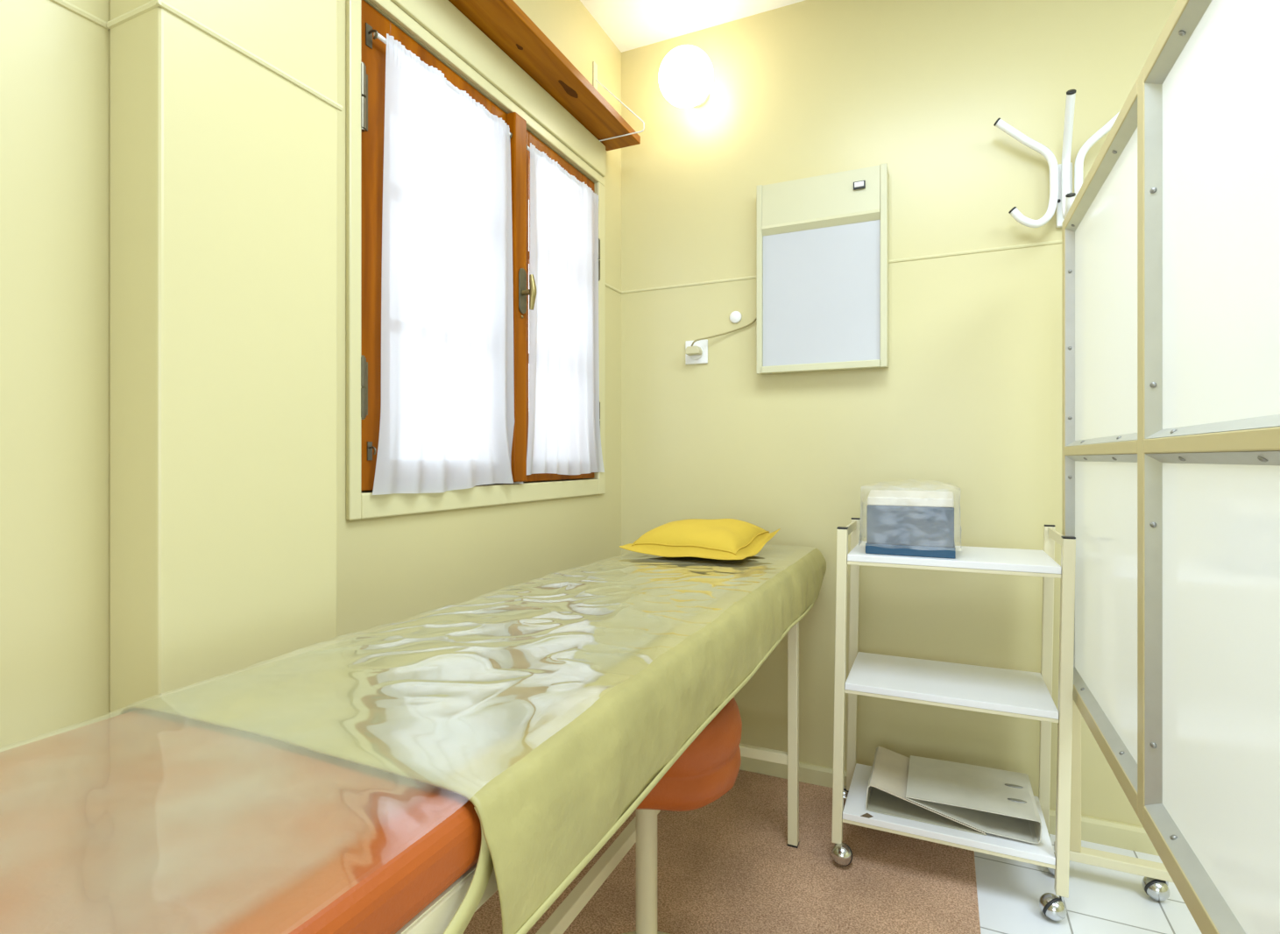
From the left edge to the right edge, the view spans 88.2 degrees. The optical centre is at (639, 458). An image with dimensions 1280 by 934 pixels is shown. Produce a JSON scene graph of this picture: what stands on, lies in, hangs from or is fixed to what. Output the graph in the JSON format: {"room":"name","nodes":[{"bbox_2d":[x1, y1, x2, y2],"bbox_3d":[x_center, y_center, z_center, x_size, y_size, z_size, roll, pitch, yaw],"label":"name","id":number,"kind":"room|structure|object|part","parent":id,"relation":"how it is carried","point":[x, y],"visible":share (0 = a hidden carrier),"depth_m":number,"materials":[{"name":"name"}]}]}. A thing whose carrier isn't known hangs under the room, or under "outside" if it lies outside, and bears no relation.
{"room":"examination room","nodes":[
{"label":"examination room","id":0,"kind":"room"},
{"bbox_2d":[0,0,621,751],"bbox_3d":[-1.130,-0.217,0.388,0.250,2.534,4.569,0,0,24],"label":"wall","id":1,"kind":"structure","parent":0,"point":[54,60],"depth_m":0.90,"materials":[{"name":"yellow paint"}]},
{"bbox_2d":[49,0,108,29],"bbox_3d":[-1.353,-0.606,-0.409,0.004,0.010,2.934,0,0,24],"label":"trim","id":2,"kind":"structure","parent":1,"relation":"attached to","point":[71,7],"depth_m":0.90,"materials":[{"name":"yellow paint"}]},
{"bbox_2d":[106,0,161,29],"bbox_3d":[-0.690,-0.606,0.899,0.118,0.010,0.004,0,0,24],"label":"trim","id":3,"kind":"structure","parent":1,"relation":"attached to","point":[150,5],"depth_m":0.90,"materials":[{"name":"yellow paint"}]},
{"bbox_2d":[109,0,337,717],"bbox_3d":[-0.633,-0.217,1.034,0.118,2.534,0.288,0,0,24],"label":"pillar","id":4,"kind":"structure","parent":1,"relation":"attached to","point":[223,168],"depth_m":0.95,"materials":[{"name":"yellow paint"}]},
{"bbox_2d":[155,0,342,111],"bbox_3d":[-0.578,-0.606,1.008,0.004,0.010,0.297,0,0,24],"label":"trim","id":5,"kind":"structure","parent":1,"relation":"attached to","point":[169,8],"depth_m":0.98,"materials":[{"name":"yellow paint"}]},
{"bbox_2d":[346,0,605,520],"bbox_3d":[-0.454,-0.473,1.785,0.322,1.191,1.172,0,0,24],"label":"window","id":6,"kind":"structure","parent":1,"relation":"in","point":[440,25],"depth_m":1.49,"materials":[{"name":"yellow paint"}]},
{"bbox_3d":[-0.482,-0.433,1.573,0.047,0.998,0.518,0,0,24],"label":"sash","id":7,"kind":"part","parent":6,"relation":"part of","materials":[{"name":"brown wood"}]},
{"bbox_2d":[365,22,512,138],"bbox_3d":[-0.449,-0.865,1.557,0.026,0.044,0.478,0,0,24],"label":"curtain rod","id":8,"kind":"object","parent":6,"relation":"attached to","point":[369,31],"visible":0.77,"depth_m":1.35,"materials":[{"name":"white metal"}]},
{"bbox_2d":[372,33,523,495],"bbox_3d":[-0.428,-0.401,1.569,0.021,0.958,0.524,0,0,24],"label":"curtain","id":9,"kind":"object","parent":8,"relation":"hanging from","point":[447,410],"visible":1,"depth_m":1.50,"materials":[{"name":"white fabric"}]},
{"bbox_3d":[-0.495,-0.433,1.844,0.198,1.006,1.005,0,0,24],"label":"frame","id":10,"kind":"part","parent":6,"relation":"part of","materials":[{"name":"brown wood"}]},
{"bbox_3d":[-0.319,-0.455,1.796,0.004,0.124,0.034,0,0,24],"label":"handle plate","id":11,"kind":"part","parent":6,"relation":"part of","materials":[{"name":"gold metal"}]},
{"bbox_3d":[-0.299,-0.449,1.787,0.041,0.095,0.018,0,0,24],"label":"handle lever","id":12,"kind":"part","parent":6,"relation":"part of","materials":[{"name":"gold metal"}]},
{"bbox_3d":[-0.274,-0.433,2.029,0.047,0.998,0.479,0,0,24],"label":"sash","id":13,"kind":"part","parent":6,"relation":"part of","materials":[{"name":"brown wood"}]},
{"bbox_2d":[448,0,644,150],"bbox_3d":[-0.282,-1.200,1.723,0.185,0.268,1.202,0,0,24],"label":"wall shelf","id":14,"kind":"object","parent":1,"relation":"attached to","point":[503,22],"visible":0.94,"depth_m":1.82,"materials":[{"name":"brown wood"}]},
{"bbox_2d":[605,282,622,293],"bbox_3d":[-0.098,-0.606,2.347,0.004,0.010,0.138,0,0,24],"label":"trim","id":15,"kind":"structure","parent":1,"relation":"attached to","point":[606,285],"depth_m":2.35,"materials":[{"name":"yellow paint"}]},
{"bbox_2d":[579,0,805,52],"bbox_3d":[0.651,-1.559,-0.423,4.164,0.150,5.069,0,0,24],"label":"ceiling","id":16,"kind":"structure","parent":0,"point":[630,24],"depth_m":2.21,"materials":[{"name":"white paint"}]},
{"bbox_2d":[621,0,1177,827],"bbox_3d":[1.650,-0.217,1.769,4.164,2.534,0.250,0,0,24],"label":"wall","id":17,"kind":"structure","parent":0,"point":[968,397],"depth_m":2.03,"materials":[{"name":"yellow paint"}]},
{"bbox_2d":[658,44,713,107],"bbox_3d":[0.159,-1.254,2.190,0.180,0.180,0.218,0,0,24],"label":"wall lamp","id":18,"kind":"object","parent":17,"relation":"attached to","point":[686,72],"visible":1,"depth_m":2.11,"materials":[{"name":"white plastic"}]},
{"bbox_2d":[685,339,707,364],"bbox_3d":[0.195,-0.368,2.286,0.082,0.082,0.014,0,0,24],"label":"wall socket","id":19,"kind":"object","parent":17,"relation":"attached to","point":[703,358],"visible":0.58,"depth_m":2.28,"materials":[{"name":"white plastic"}]},
{"bbox_2d":[729,311,742,323],"bbox_3d":[0.323,-0.477,2.230,0.041,0.041,0.011,0,0,24],"label":"cap","id":20,"kind":"object","parent":17,"relation":"attached to","point":[735,317],"visible":1,"depth_m":2.23,"materials":[{"name":"white plastic"}]},
{"bbox_2d":[685,162,888,374],"bbox_3d":[0.456,-0.581,2.136,0.648,0.611,0.071,0,0,24],"label":"box","id":21,"kind":"object","parent":17,"relation":"attached to","point":[822,241],"visible":1,"depth_m":2.06,"materials":[{"name":"beige paint"}]},
{"bbox_3d":[0.561,-0.803,2.068,0.360,0.162,0.026,0,0,24],"label":"header panel","id":22,"kind":"part","parent":21,"relation":"part of","materials":[{"name":"beige paint"}]},
{"bbox_2d":[853,180,865,190],"bbox_3d":[0.667,-0.831,2.008,0.035,0.022,0.007,0,0,24],"label":"switch","id":23,"kind":"object","parent":21,"relation":"attached to","point":[858,185],"depth_m":2.00,"materials":[{"name":"white plastic"}]},
{"bbox_2d":[621,240,1061,293],"bbox_3d":[1.597,-0.606,1.653,3.664,0.010,0.004,0,0,24],"label":"trim","id":24,"kind":"structure","parent":17,"relation":"attached to","point":[1056,242],"depth_m":1.99,"materials":[{"name":"yellow paint"}]},
{"bbox_2d":[739,756,1159,855],"bbox_3d":[1.601,1.019,1.646,3.650,0.062,0.014,0,0,24],"label":"baseboard","id":25,"kind":"structure","parent":17,"relation":"attached to","point":[1111,833],"depth_m":1.81,"materials":[{"name":"yellow paint"}]},
{"bbox_2d":[993,89,1120,227],"bbox_3d":[1.155,-0.794,1.769,0.336,0.322,0.164,0,0,6],"label":"coat rack","id":26,"kind":"object","parent":17,"relation":"attached to","point":[1062,197],"visible":0.7,"depth_m":1.81,"materials":[{"name":"white metal"}]},
{"bbox_3d":[1.180,-0.732,1.836,0.037,0.173,0.016,0,0,24],"label":"plate","id":27,"kind":"part","parent":26,"relation":"part of","materials":[{"name":"white metal"}]},
{"bbox_2d":[973,834,1202,933],"bbox_3d":[0.651,1.125,-0.423,4.164,0.150,5.069,0,0,24],"label":"floor","id":28,"kind":"structure","parent":0,"point":[1100,900],"depth_m":1.57,"materials":[{"name":"white tile"}]},
{"bbox_2d":[463,769,980,933],"bbox_3d":[-0.389,1.046,0.317,1.130,0.007,4.055,0,0,24],"label":"carpet","id":29,"kind":"object","parent":28,"relation":"on","point":[727,865],"visible":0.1,"depth_m":1.64,"materials":[{"name":"brown carpet"}]},
{"bbox_2d":[0,622,799,933],"bbox_3d":[-0.185,0.663,1.036,0.506,0.760,2.431,0,0,24],"label":"couch","id":30,"kind":"object","parent":29,"relation":"on","point":[139,821],"visible":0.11,"depth_m":0.51,"materials":[{"name":"orange leather"}]},
{"bbox_3d":[-0.181,0.312,1.034,0.496,0.059,2.431,0,0,24],"label":"mattress","id":31,"kind":"part","parent":30,"relation":"part of","materials":[{"name":"orange leather"}]},
{"bbox_2d":[0,544,815,749],"bbox_3d":[-0.175,0.276,1.047,0.496,0.024,2.360,0,0,24],"label":"plastic sheet","id":32,"kind":"object","parent":30,"relation":"on","point":[778,558],"visible":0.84,"depth_m":1.30,"materials":[{"name":"clear plastic"}]},
{"bbox_2d":[619,518,780,559],"bbox_3d":[0.180,0.220,1.885,0.355,0.094,0.351,0,0,27],"label":"pillow","id":33,"kind":"object","parent":32,"relation":"on","point":[718,539],"visible":1,"depth_m":1.78,"materials":[{"name":"yellow fabric"}]},
{"bbox_3d":[-0.187,0.343,1.027,0.484,0.002,2.355,0,0,24],"label":"board","id":34,"kind":"part","parent":30,"relation":"part of","materials":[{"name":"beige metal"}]},
{"bbox_3d":[-0.185,0.361,1.032,0.488,0.034,2.325,0,0,24],"label":"frame","id":35,"kind":"part","parent":30,"relation":"part of","materials":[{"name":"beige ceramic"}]},
{"bbox_2d":[119,548,826,933],"bbox_3d":[-0.033,0.343,1.343,0.532,0.139,1.778,0,0,24],"label":"cover","id":36,"kind":"object","parent":30,"relation":"on","point":[551,762],"visible":0.73,"depth_m":0.77,"materials":[{"name":"green plastic"}]},
{"bbox_3d":[-0.193,0.814,1.047,0.024,0.028,1.825,0,0,24],"label":"long rail","id":37,"kind":"part","parent":30,"relation":"part of","materials":[{"name":"beige metal"}]},
{"bbox_3d":[0.198,0.814,1.882,0.449,0.028,0.020,0,0,24],"label":"cross rail","id":38,"kind":"part","parent":30,"relation":"part of","materials":[{"name":"beige metal"}]},
{"bbox_3d":[0.414,0.709,1.784,0.026,0.661,0.026,0,0,24],"label":"leg","id":39,"kind":"part","parent":30,"relation":"part of","materials":[{"name":"beige metal"}]},
{"bbox_2d":[622,697,742,933],"bbox_3d":[0.014,0.745,1.309,0.372,0.596,0.374,0,0,24],"label":"stool","id":40,"kind":"object","parent":29,"relation":"on","point":[709,767],"visible":0.26,"depth_m":1.19,"materials":[{"name":"orange plastic"}]},
{"bbox_3d":[0.013,0.821,1.309,0.060,0.398,0.060,0,0,24],"label":"post","id":41,"kind":"part","parent":40,"relation":"part of","materials":[{"name":"beige metal"}]},
{"bbox_3d":[0.014,0.537,1.309,0.372,0.181,0.374,0,0,24],"label":"seat","id":42,"kind":"part","parent":40,"relation":"part of","materials":[{"name":"orange plastic"}]},
{"bbox_2d":[831,517,1075,921],"bbox_3d":[0.788,0.613,1.744,0.565,0.871,0.374,0,0,24],"label":"trolley","id":43,"kind":"object","parent":29,"relation":"on","point":[980,689],"visible":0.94,"depth_m":1.66,"materials":[{"name":"white metal"}]},
{"bbox_3d":[0.517,0.587,1.707,0.039,0.810,0.025,0,0,24],"label":"leg","id":44,"kind":"part","parent":43,"relation":"part of","materials":[{"name":"beige metal"}]},
{"bbox_2d":[831,842,853,865],"bbox_3d":[0.519,1.014,1.691,0.052,0.052,0.054,0,0,24],"label":"caster wheel","id":45,"kind":"object","parent":43,"relation":"attached to","point":[842,853],"depth_m":1.67,"materials":[{"name":"silver metal"}]},
{"bbox_2d":[843,785,848,805],"bbox_3d":[0.616,1.014,1.986,0.051,0.052,0.054,0,0,24],"label":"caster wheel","id":46,"kind":"object","parent":43,"relation":"attached to","point":[845,788],"depth_m":1.97,"materials":[{"name":"silver metal"}]},
{"bbox_3d":[0.584,0.196,1.838,0.007,0.024,0.270,0,0,24],"label":"rail","id":47,"kind":"part","parent":43,"relation":"part of","materials":[{"name":"beige metal"}]},
{"bbox_3d":[0.636,0.587,1.969,0.039,0.810,0.012,0,0,24],"label":"leg","id":48,"kind":"part","parent":43,"relation":"part of","materials":[{"name":"beige metal"}]},
{"bbox_2d":[860,813,872,818],"bbox_3d":[0.578,0.909,1.681,0.032,0.001,0.024,0,0,24],"label":"hole","id":49,"kind":"object","parent":43,"relation":"on","point":[866,815],"depth_m":1.68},
{"bbox_2d":[865,489,955,558],"bbox_3d":[0.711,0.166,1.734,0.210,0.160,0.165,0,0,24],"label":"instrument box","id":50,"kind":"object","parent":43,"relation":"on","point":[911,523],"visible":1,"depth_m":1.66,"materials":[{"name":"blue plastic"}]},
{"bbox_2d":[858,479,961,546],"bbox_3d":[0.711,0.141,1.735,0.245,0.174,0.204,0,0,24],"label":"plastic bag","id":51,"kind":"object","parent":50,"relation":"on","point":[895,483],"visible":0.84,"depth_m":1.75,"materials":[{"name":"clear plastic"}]},
{"bbox_3d":[0.711,0.103,1.734,0.202,0.036,0.154,0,0,24],"label":"lid","id":52,"kind":"part","parent":50,"relation":"part of","materials":[{"name":"white plastic"}]},
{"bbox_2d":[865,542,955,558],"bbox_3d":[0.711,0.233,1.734,0.210,0.026,0.165,0,0,24],"label":"tray","id":53,"kind":"object","parent":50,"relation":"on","point":[926,549],"depth_m":1.65,"materials":[{"name":"blue plastic"}]},
{"bbox_2d":[865,746,986,835],"bbox_3d":[0.760,0.875,1.762,0.277,0.068,0.253,0,0,24],"label":"file","id":54,"kind":"object","parent":43,"relation":"on","point":[887,781],"visible":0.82,"depth_m":1.73,"materials":[{"name":"white cardboard"}]},
{"bbox_2d":[905,755,1041,843],"bbox_3d":[0.857,0.875,1.718,0.296,0.058,0.253,0,0,24],"label":"file","id":55,"kind":"object","parent":54,"relation":"on","point":[988,800],"visible":1,"depth_m":1.67,"materials":[{"name":"cardboard"}]},
{"bbox_2d":[842,763,1055,864],"bbox_3d":[0.795,0.917,1.736,0.468,0.017,0.302,0,0,24],"label":"shelf","id":56,"kind":"object","parent":43,"relation":"attached to","point":[854,812],"depth_m":1.62,"materials":[{"name":"white plastic"}]},
{"bbox_2d":[844,651,1058,719],"bbox_3d":[0.800,0.585,1.733,0.468,0.017,0.302,0,0,24],"label":"shelf","id":57,"kind":"object","parent":43,"relation":"attached to","point":[980,689],"depth_m":1.68,"materials":[{"name":"white plastic"}]},
{"bbox_2d":[847,541,1061,573],"bbox_3d":[0.806,0.255,1.731,0.468,0.017,0.302,0,0,24],"label":"shelf","id":58,"kind":"object","parent":43,"relation":"attached to","point":[968,559],"depth_m":1.62,"materials":[{"name":"white plastic"}]},
{"bbox_3d":[1.086,0.587,1.764,0.039,0.810,0.012,0,0,24],"label":"leg","id":59,"kind":"part","parent":43,"relation":"part of","materials":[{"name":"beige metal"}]},
{"bbox_2d":[1039,892,1066,921],"bbox_3d":[0.940,1.019,1.505,0.053,0.059,0.053,0,0,24],"label":"caster wheel","id":60,"kind":"object","parent":43,"relation":"attached to","point":[1052,906],"depth_m":1.49,"materials":[{"name":"silver metal"}]},
{"bbox_3d":[1.034,0.196,1.633,0.007,0.024,0.270,0,0,24],"label":"rail","id":61,"kind":"part","parent":43,"relation":"part of","materials":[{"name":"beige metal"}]},
{"bbox_3d":[0.967,0.587,1.502,0.039,0.810,0.025,0,0,24],"label":"leg","id":62,"kind":"part","parent":43,"relation":"part of","materials":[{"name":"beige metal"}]},
{"bbox_2d":[1046,0,1279,933],"bbox_3d":[0.848,0.227,0.969,0.260,1.643,1.481,0,0,24],"label":"divider","id":63,"kind":"object","parent":28,"relation":"on","point":[1170,236],"visible":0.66,"depth_m":0.88,"materials":[{"name":"white"}]},
{"bbox_3d":[0.933,0.259,1.325,0.001,0.531,0.664,0,0,24],"label":"panel","id":64,"kind":"part","parent":63,"relation":"part of","materials":[{"name":"white plastic"}]},
{"bbox_3d":[0.933,-0.298,1.325,0.001,0.538,0.664,0,0,24],"label":"panel","id":65,"kind":"part","parent":63,"relation":"part of","materials":[{"name":"white plastic"}]},
{"bbox_2d":[1141,876,1169,901],"bbox_3d":[1.228,1.020,1.572,0.052,0.057,0.054,0,0,24],"label":"caster wheel","id":66,"kind":"object","parent":63,"relation":"attached to","point":[1156,887],"depth_m":1.56,"materials":[{"name":"silver metal"}]},
{"bbox_3d":[0.638,0.259,0.679,0.001,0.531,0.684,0,0,24],"label":"panel","id":67,"kind":"part","parent":63,"relation":"part of","materials":[{"name":"white plastic"}]},
{"bbox_3d":[0.638,-0.298,0.679,0.001,0.538,0.684,0,0,24],"label":"panel","id":68,"kind":"part","parent":63,"relation":"part of","materials":[{"name":"white plastic"}]},
{"bbox_3d":[-0.237,-0.865,2.023,0.026,0.044,0.434,0,0,24],"label":"curtain rod","id":69,"kind":"object","parent":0,"visible":0},
{"bbox_2d":[526,142,604,474],"bbox_3d":[-0.217,-0.414,2.032,0.022,0.932,0.474,0,0,24],"label":"curtain","id":70,"kind":"object","parent":69,"relation":"hanging from","point":[563,438],"visible":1,"depth_m":2.00,"materials":[{"name":"white fabric"}]}
]}

